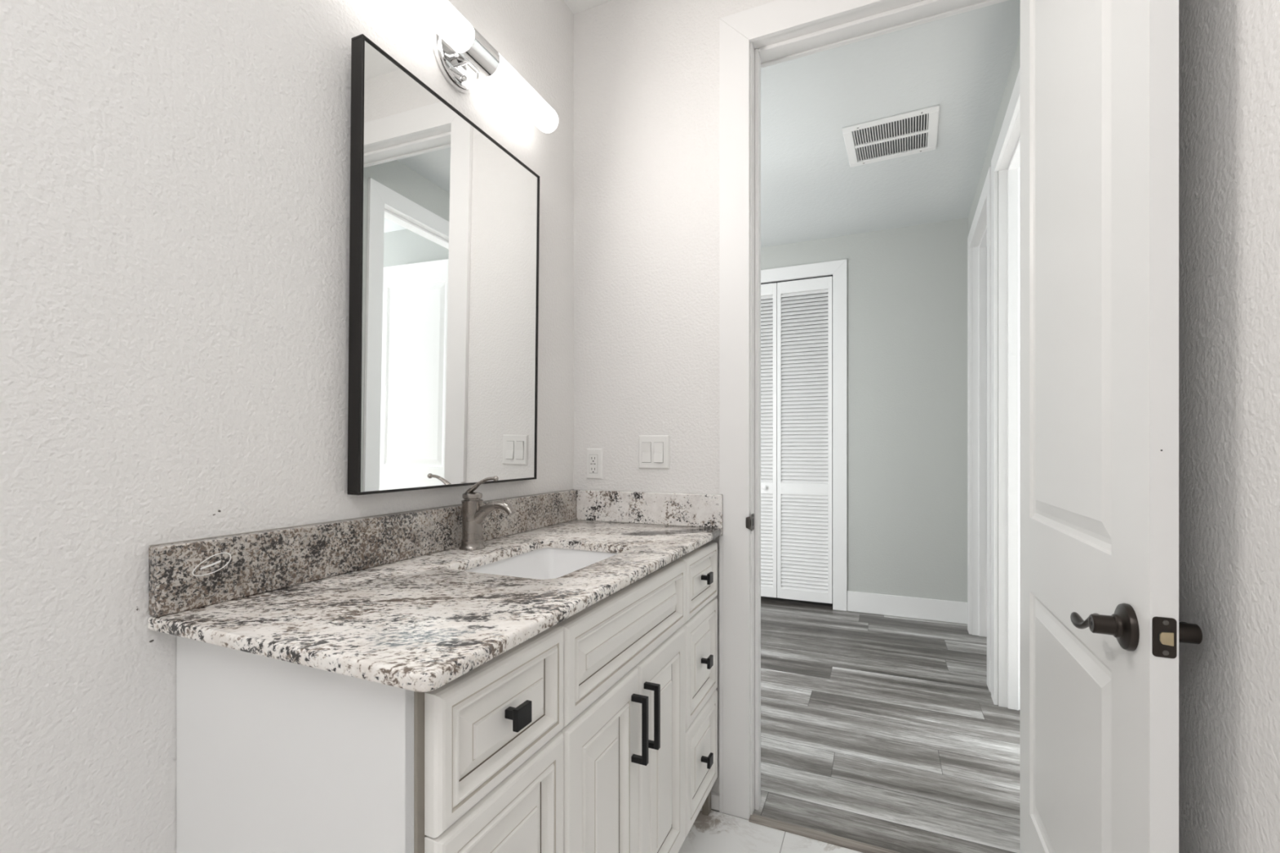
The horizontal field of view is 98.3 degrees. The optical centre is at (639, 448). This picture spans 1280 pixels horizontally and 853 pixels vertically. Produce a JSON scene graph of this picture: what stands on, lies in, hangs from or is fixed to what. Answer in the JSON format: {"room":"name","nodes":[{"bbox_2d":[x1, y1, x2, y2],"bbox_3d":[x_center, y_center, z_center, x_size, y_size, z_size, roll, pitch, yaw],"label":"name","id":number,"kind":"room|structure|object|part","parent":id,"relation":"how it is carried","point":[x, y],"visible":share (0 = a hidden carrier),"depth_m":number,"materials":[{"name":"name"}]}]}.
{"room":"bathroom","nodes":[
{"label":"bathroom","id":0,"kind":"room"},
{"bbox_2d":[0,0,573,852],"bbox_3d":[-0.950,-0.181,0.220,0.100,2.430,3.450,0,0,24],"label":"wall","id":1,"kind":"structure","parent":0,"point":[175,175],"depth_m":0.76,"materials":[{"name":"white paint"}]},
{"bbox_2d":[148,488,577,617],"bbox_3d":[-0.428,0.179,1.258,0.025,0.095,1.127,0,0,24],"label":"backsplash","id":2,"kind":"structure","parent":1,"relation":"attached to","point":[184,575],"depth_m":0.94,"materials":[{"name":"grey stone"}]},
{"bbox_2d":[347,33,539,495],"bbox_3d":[-0.408,-0.333,1.275,0.030,0.838,0.574,1,0,23],"label":"wall mirror","id":3,"kind":"object","parent":1,"relation":"attached to","point":[444,224],"visible":1,"depth_m":1.18,"materials":[{"name":"black metal"}]},
{"bbox_2d":[401,0,558,133],"bbox_3d":[-0.386,-0.903,1.264,0.097,0.138,0.633,0,0,24],"label":"vanity light","id":4,"kind":"object","parent":1,"relation":"attached to","point":[461,52],"visible":1,"depth_m":1.26,"materials":[{"name":"white glass"}]},
{"bbox_3d":[-0.406,-0.903,1.272,0.030,0.040,0.040,0,0,24],"label":"arm","id":5,"kind":"part","parent":4,"relation":"part of","materials":[{"name":"silver metal"}]},
{"bbox_2d":[564,0,611,13],"bbox_3d":[-0.298,-1.446,-0.037,1.500,0.100,3.500,0,0,24],"label":"ceiling","id":6,"kind":"structure","parent":0,"point":[575,6],"depth_m":1.74,"materials":[{"name":"white paint"}]},
{"bbox_2d":[573,0,775,794],"bbox_3d":[-0.741,-0.181,2.066,3.805,2.430,0.100,0,0,24],"label":"wall","id":7,"kind":"structure","parent":0,"point":[646,72],"depth_m":1.68,"materials":[{"name":"white paint"}]},
{"bbox_2d":[586,448,603,479],"bbox_3d":[-0.144,0.049,1.745,0.058,0.097,0.008,0,0,24],"label":"wall outlet","id":8,"kind":"object","parent":7,"relation":"attached to","point":[594,455],"visible":1,"depth_m":1.74,"materials":[{"name":"white plastic"}]},
{"bbox_2d":[589,454,597,473],"bbox_3d":[-0.147,0.050,1.744,0.028,0.057,0.002,0,0,24],"label":"receptacle","id":9,"kind":"object","parent":8,"relation":"attached to","point":[593,458],"depth_m":1.74,"materials":[{"name":"white plastic"}]},
{"bbox_2d":[639,435,669,469],"bbox_3d":[0.040,0.012,1.663,0.100,0.102,0.012,0,0,24],"label":"light switch","id":10,"kind":"object","parent":7,"relation":"attached to","point":[654,450],"visible":1,"depth_m":1.66,"materials":[{"name":"white plastic"}]},
{"bbox_2d":[711,792,719,810],"bbox_3d":[0.015,1.013,1.674,0.464,0.042,0.012,0,0,24],"label":"baseboard","id":11,"kind":"structure","parent":7,"relation":"attached to","point":[714,797],"depth_m":1.58,"materials":[{"name":"white paint"}]},
{"bbox_2d":[719,0,1007,819],"bbox_3d":[0.621,-0.094,1.468,0.809,2.256,0.135,0,0,24],"label":"door frame","id":12,"kind":"structure","parent":7,"relation":"attached to","point":[753,39],"depth_m":1.55,"materials":[{"name":"white paint"}]},
{"bbox_3d":[0.308,0.207,1.552,0.016,0.046,0.040,0,0,24],"label":"strike plate","id":13,"kind":"part","parent":12,"relation":"part of","materials":[{"name":"grey metal"}]},
{"bbox_3d":[0.593,-0.094,1.420,0.796,2.256,0.014,0,0,24],"label":"casing","id":14,"kind":"part","parent":12,"relation":"part of","materials":[{"name":"white paint"}]},
{"bbox_3d":[0.659,-0.079,1.517,0.779,2.225,0.014,0,0,24],"label":"hall casing","id":15,"kind":"part","parent":12,"relation":"part of","materials":[{"name":"white paint"}]},
{"bbox_2d":[760,292,827,476],"bbox_3d":[1.096,-0.161,4.112,1.010,2.390,0.700,0,0,24],"label":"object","id":16,"kind":"structure","parent":0,"point":[825,292],"depth_m":4.37,"materials":[{"name":"white paint"}]},
{"bbox_2d":[678,595,1020,852],"bbox_3d":[-0.542,1.094,2.279,4.200,0.120,7.550,0,0,24],"label":"floor","id":17,"kind":"structure","parent":0,"point":[888,732],"depth_m":1.94,"materials":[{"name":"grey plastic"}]},
{"bbox_2d":[176,541,717,852],"bbox_3d":[-0.199,0.640,1.169,0.504,0.787,1.084,0,0,24],"label":"vanity cabinet","id":18,"kind":"object","parent":17,"relation":"on","point":[597,731],"visible":0.97,"depth_m":0.74,"materials":[{"name":"white laminate"}]},
{"bbox_3d":[-0.443,0.640,0.693,0.448,0.787,0.016,0,0,24],"label":"panel","id":19,"kind":"part","parent":18,"relation":"part of","materials":[{"name":"white laminate"}]},
{"bbox_2d":[147,519,722,692],"bbox_3d":[-0.212,0.236,1.164,0.494,0.020,1.126,0,0,24],"label":"countertop","id":20,"kind":"structure","parent":18,"relation":"on","point":[420,624],"depth_m":0.78,"materials":[{"name":"stone"}]},
{"bbox_2d":[458,475,515,551],"bbox_3d":[-0.339,0.144,1.234,0.144,0.165,0.058,0,0,24],"label":"faucet","id":21,"kind":"object","parent":20,"relation":"on","point":[473,513],"visible":1,"depth_m":1.23,"materials":[{"name":"silver metal"}]},
{"bbox_3d":[-0.357,0.086,1.242,0.093,0.048,0.019,0,0,24],"label":"lever","id":22,"kind":"part","parent":21,"relation":"part of","materials":[{"name":"silver metal"}]},
{"bbox_3d":[-0.329,0.147,1.229,0.122,0.063,0.034,0,0,24],"label":"spout","id":23,"kind":"part","parent":21,"relation":"part of","materials":[{"name":"silver metal"}]},
{"bbox_2d":[463,547,617,579],"bbox_3d":[-0.195,0.322,1.163,0.293,0.151,0.406,0,0,24],"label":"undermount sink","id":24,"kind":"object","parent":20,"relation":"in","point":[545,563],"visible":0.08,"depth_m":1.33,"materials":[{"name":"white ceramic"}]},
{"bbox_2d":[576,489,722,528],"bbox_3d":[0.019,0.179,1.665,0.470,0.094,0.023,0,0,24],"label":"side splash","id":25,"kind":"object","parent":20,"relation":"on","point":[686,509],"visible":1,"depth_m":1.65,"materials":[{"name":"stone"}]},
{"bbox_3d":[-0.172,0.552,0.713,0.023,0.258,0.254,0,0,24],"label":"drawer","id":26,"kind":"part","parent":18,"relation":"part of","materials":[{"name":"white paint"}]},
{"bbox_3d":[-0.172,0.343,0.713,0.023,0.154,0.254,0,0,24],"label":"drawer","id":27,"kind":"part","parent":18,"relation":"part of","materials":[{"name":"white paint"}]},
{"bbox_3d":[-0.156,0.334,0.694,0.028,0.027,0.030,0,0,24],"label":"knob","id":28,"kind":"part","parent":18,"relation":"part of","materials":[{"name":"black metal"}]},
{"bbox_3d":[-0.025,0.640,1.091,0.018,0.787,1.084,0,0,24],"label":"frame","id":29,"kind":"part","parent":18,"relation":"part of","materials":[{"name":"white paint"}]},
{"bbox_3d":[-0.064,0.679,0.954,0.023,0.510,0.268,0,0,24],"label":"cabinet door","id":30,"kind":"part","parent":18,"relation":"part of","materials":[{"name":"white paint"}]},
{"bbox_3d":[-0.008,0.344,1.079,0.023,0.153,0.540,0,0,24],"label":"false drawer","id":31,"kind":"part","parent":18,"relation":"part of","materials":[{"name":"white paint"}]},
{"bbox_3d":[-0.001,0.526,1.035,0.032,0.125,0.011,0,0,24],"label":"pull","id":32,"kind":"part","parent":18,"relation":"part of","materials":[{"name":"black metal"}]},
{"bbox_3d":[0.023,0.526,1.088,0.032,0.125,0.011,0,0,24],"label":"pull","id":33,"kind":"part","parent":18,"relation":"part of","materials":[{"name":"black metal"}]},
{"bbox_3d":[0.047,0.679,1.202,0.023,0.510,0.270,0,0,24],"label":"cabinet door","id":34,"kind":"part","parent":18,"relation":"part of","materials":[{"name":"white paint"}]},
{"bbox_3d":[0.158,0.343,1.450,0.023,0.154,0.268,0,0,24],"label":"drawer","id":35,"kind":"part","parent":18,"relation":"part of","materials":[{"name":"white paint"}]},
{"bbox_3d":[0.158,0.552,1.450,0.023,0.258,0.268,0,0,24],"label":"drawer","id":36,"kind":"part","parent":18,"relation":"part of","materials":[{"name":"white paint"}]},
{"bbox_3d":[0.158,0.810,1.450,0.023,0.252,0.268,0,0,24],"label":"drawer","id":37,"kind":"part","parent":18,"relation":"part of","materials":[{"name":"white paint"}]},
{"bbox_3d":[0.171,0.803,1.425,0.028,0.027,0.030,0,0,24],"label":"knob","id":38,"kind":"part","parent":18,"relation":"part of","materials":[{"name":"black metal"}]},
{"bbox_3d":[0.171,0.549,1.425,0.028,0.027,0.030,0,0,24],"label":"knob","id":39,"kind":"part","parent":18,"relation":"part of","materials":[{"name":"black metal"}]},
{"bbox_3d":[0.171,0.334,1.425,0.028,0.027,0.030,0,0,24],"label":"knob","id":40,"kind":"part","parent":18,"relation":"part of","materials":[{"name":"black metal"}]},
{"bbox_2d":[748,813,900,852],"bbox_3d":[0.613,1.031,1.413,0.667,0.006,0.032,0,0,24],"label":"threshold","id":41,"kind":"object","parent":17,"relation":"on","point":[844,842],"visible":1,"depth_m":1.47,"materials":[{"name":"white stone"}]},
{"bbox_2d":[760,217,968,602],"bbox_3d":[0.279,-0.161,4.033,4.100,2.390,0.100,0,0,24],"label":"wall","id":42,"kind":"structure","parent":0,"point":[907,286],"depth_m":3.38,"materials":[{"name":"grey paint"}]},
{"bbox_2d":[760,275,832,604],"bbox_3d":[0.915,-0.053,3.702,0.702,2.110,0.057,0,0,24],"label":"door","id":43,"kind":"structure","parent":42,"relation":"in","point":[797,504],"depth_m":3.66,"materials":[{"name":"white paint"}]},
{"bbox_2d":[760,258,847,611],"bbox_3d":[0.913,-0.083,3.693,0.878,2.234,0.014,0,0,24],"label":"door frame","id":44,"kind":"structure","parent":42,"relation":"attached to","point":[838,268],"depth_m":3.53,"materials":[{"name":"white paint"}]},
{"bbox_2d":[760,275,832,284],"bbox_3d":[0.923,-1.113,3.717,0.710,0.006,0.028,0,0,24],"label":"track","id":45,"kind":"object","parent":44,"relation":"attached to","point":[827,275],"visible":0.5,"depth_m":3.65,"materials":[{"name":"grey"}]},
{"bbox_2d":[847,591,967,624],"bbox_3d":[1.622,0.971,3.385,0.664,0.126,0.012,0,0,24],"label":"baseboard","id":46,"kind":"structure","parent":42,"relation":"attached to","point":[952,611],"depth_m":3.37,"materials":[{"name":"white paint"}]},
{"bbox_2d":[760,0,1020,247],"bbox_3d":[0.067,-1.426,3.922,4.000,0.140,4.050,0,0,24],"label":"ceiling","id":47,"kind":"structure","parent":0,"point":[961,63],"depth_m":2.30,"materials":[{"name":"white paint"}]},
{"bbox_2d":[841,104,939,167],"bbox_3d":[1.095,-1.351,2.419,0.364,0.010,0.352,0,0,26],"label":"ceiling vent","id":48,"kind":"object","parent":47,"relation":"in","point":[871,141],"visible":1,"depth_m":2.40,"materials":[{"name":"white metal"}]},
{"bbox_2d":[968,0,1279,852],"bbox_3d":[0.808,-0.181,0.669,0.197,2.430,5.680,0,0,24],"label":"wall","id":49,"kind":"structure","parent":0,"point":[1229,50],"depth_m":0.65,"materials":[{"name":"white paint"}]},
{"bbox_2d":[967,166,991,691],"bbox_3d":[1.734,-0.081,2.721,0.135,2.229,0.886,0,0,25],"label":"door frame","id":50,"kind":"structure","parent":49,"relation":"attached to","point":[979,239],"depth_m":3.04,"materials":[{"name":"white paint"}]},
{"bbox_2d":[990,662,991,693],"bbox_3d":[1.480,0.971,2.323,0.012,0.126,0.049,0,0,25],"label":"baseboard","id":51,"kind":"structure","parent":49,"relation":"attached to","point":[990,663],"depth_m":2.34,"materials":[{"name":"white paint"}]},
{"bbox_2d":[991,66,1020,711],"bbox_3d":[1.335,-0.081,1.883,0.135,2.229,0.869,0,0,25],"label":"door frame","id":52,"kind":"structure","parent":49,"relation":"attached to","point":[1006,159],"depth_m":2.21,"materials":[{"name":"white paint"}]},
{"bbox_2d":[1020,0,1202,852],"bbox_3d":[0.764,-0.052,0.975,0.111,2.148,0.693,0,0,24],"label":"door","id":53,"kind":"structure","parent":49,"relation":"in","point":[1101,631],"depth_m":0.83,"materials":[{"name":"white paint"}]},
{"bbox_3d":[0.626,0.241,0.778,0.015,0.038,0.107,0,0,21],"label":"lever arm","id":54,"kind":"part","parent":53,"relation":"part of","materials":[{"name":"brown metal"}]},
{"bbox_3d":[0.630,0.233,0.725,0.017,0.060,0.060,0,0,24],"label":"lever handle","id":55,"kind":"part","parent":53,"relation":"part of","materials":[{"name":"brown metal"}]},
{"bbox_3d":[0.627,0.226,0.662,0.022,0.048,0.002,0,0,24],"label":"latch plate","id":56,"kind":"part","parent":53,"relation":"part of","materials":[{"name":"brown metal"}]}
]}

